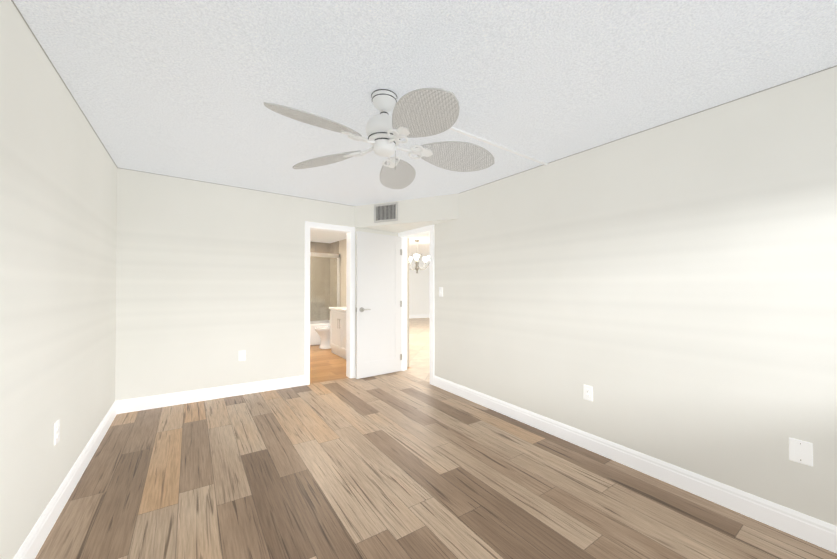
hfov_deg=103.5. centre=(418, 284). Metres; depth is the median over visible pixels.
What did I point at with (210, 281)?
wall
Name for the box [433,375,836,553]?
baseboard
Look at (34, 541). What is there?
baseboard
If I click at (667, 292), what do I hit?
wall
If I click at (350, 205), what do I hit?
ceiling trim
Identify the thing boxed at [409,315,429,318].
baseboard
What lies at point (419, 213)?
soffit
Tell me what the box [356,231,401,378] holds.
door
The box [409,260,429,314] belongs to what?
wall
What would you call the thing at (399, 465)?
floor
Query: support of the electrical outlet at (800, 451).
attached to the wall at (667, 292)
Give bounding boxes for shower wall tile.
[310,241,338,320]
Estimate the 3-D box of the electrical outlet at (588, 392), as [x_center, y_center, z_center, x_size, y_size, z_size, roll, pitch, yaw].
[1.355,0.870,2.639,0.009,0.117,0.072,0,-1,-35]
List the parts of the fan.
blade, blade, trim, blade, blade, blade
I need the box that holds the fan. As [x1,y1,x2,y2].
[264,88,494,188]
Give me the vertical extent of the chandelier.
0.801 m
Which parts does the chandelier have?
lamp shade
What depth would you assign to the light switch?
4.19 m
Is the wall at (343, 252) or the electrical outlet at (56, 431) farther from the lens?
the wall at (343, 252)
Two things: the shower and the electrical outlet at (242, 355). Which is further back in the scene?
the shower
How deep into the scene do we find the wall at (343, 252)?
7.17 m
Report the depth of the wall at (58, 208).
1.66 m
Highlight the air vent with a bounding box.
[374,202,397,222]
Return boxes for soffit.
[355,193,458,232]
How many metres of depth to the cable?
2.58 m
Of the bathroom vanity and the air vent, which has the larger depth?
the bathroom vanity
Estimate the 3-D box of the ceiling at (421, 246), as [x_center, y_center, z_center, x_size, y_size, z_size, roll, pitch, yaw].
[0.056,-1.078,8.122,8.140,0.258,9.540,0,-1,-35]
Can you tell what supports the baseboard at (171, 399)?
attached to the wall at (210, 281)
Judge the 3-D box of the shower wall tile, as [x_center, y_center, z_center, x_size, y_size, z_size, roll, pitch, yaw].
[-2.807,-0.078,7.120,2.058,1.870,0.579,0,-1,-35]
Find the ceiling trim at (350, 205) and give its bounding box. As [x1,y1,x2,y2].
[11,0,836,205]
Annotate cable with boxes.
[394,106,547,164]
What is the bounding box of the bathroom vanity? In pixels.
[329,307,345,358]
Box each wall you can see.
[0,0,116,558]
[115,168,397,401]
[339,238,408,366]
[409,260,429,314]
[434,66,836,525]
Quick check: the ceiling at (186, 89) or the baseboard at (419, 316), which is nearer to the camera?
the ceiling at (186, 89)
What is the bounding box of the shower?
[310,252,339,345]
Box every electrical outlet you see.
[54,420,59,444]
[239,350,245,360]
[584,385,592,400]
[789,438,812,465]
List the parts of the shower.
glass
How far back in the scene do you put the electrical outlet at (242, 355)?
3.82 m
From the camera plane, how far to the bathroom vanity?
5.97 m
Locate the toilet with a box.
[314,326,330,348]
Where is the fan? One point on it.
(423, 112)
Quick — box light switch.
[439,287,442,296]
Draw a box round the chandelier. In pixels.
[409,240,429,272]
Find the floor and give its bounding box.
[35,318,836,558]
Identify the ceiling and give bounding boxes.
[13,0,836,205]
[310,229,429,260]
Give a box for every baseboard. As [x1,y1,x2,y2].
[13,400,120,558]
[121,375,304,412]
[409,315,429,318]
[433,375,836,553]
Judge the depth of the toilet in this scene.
6.66 m

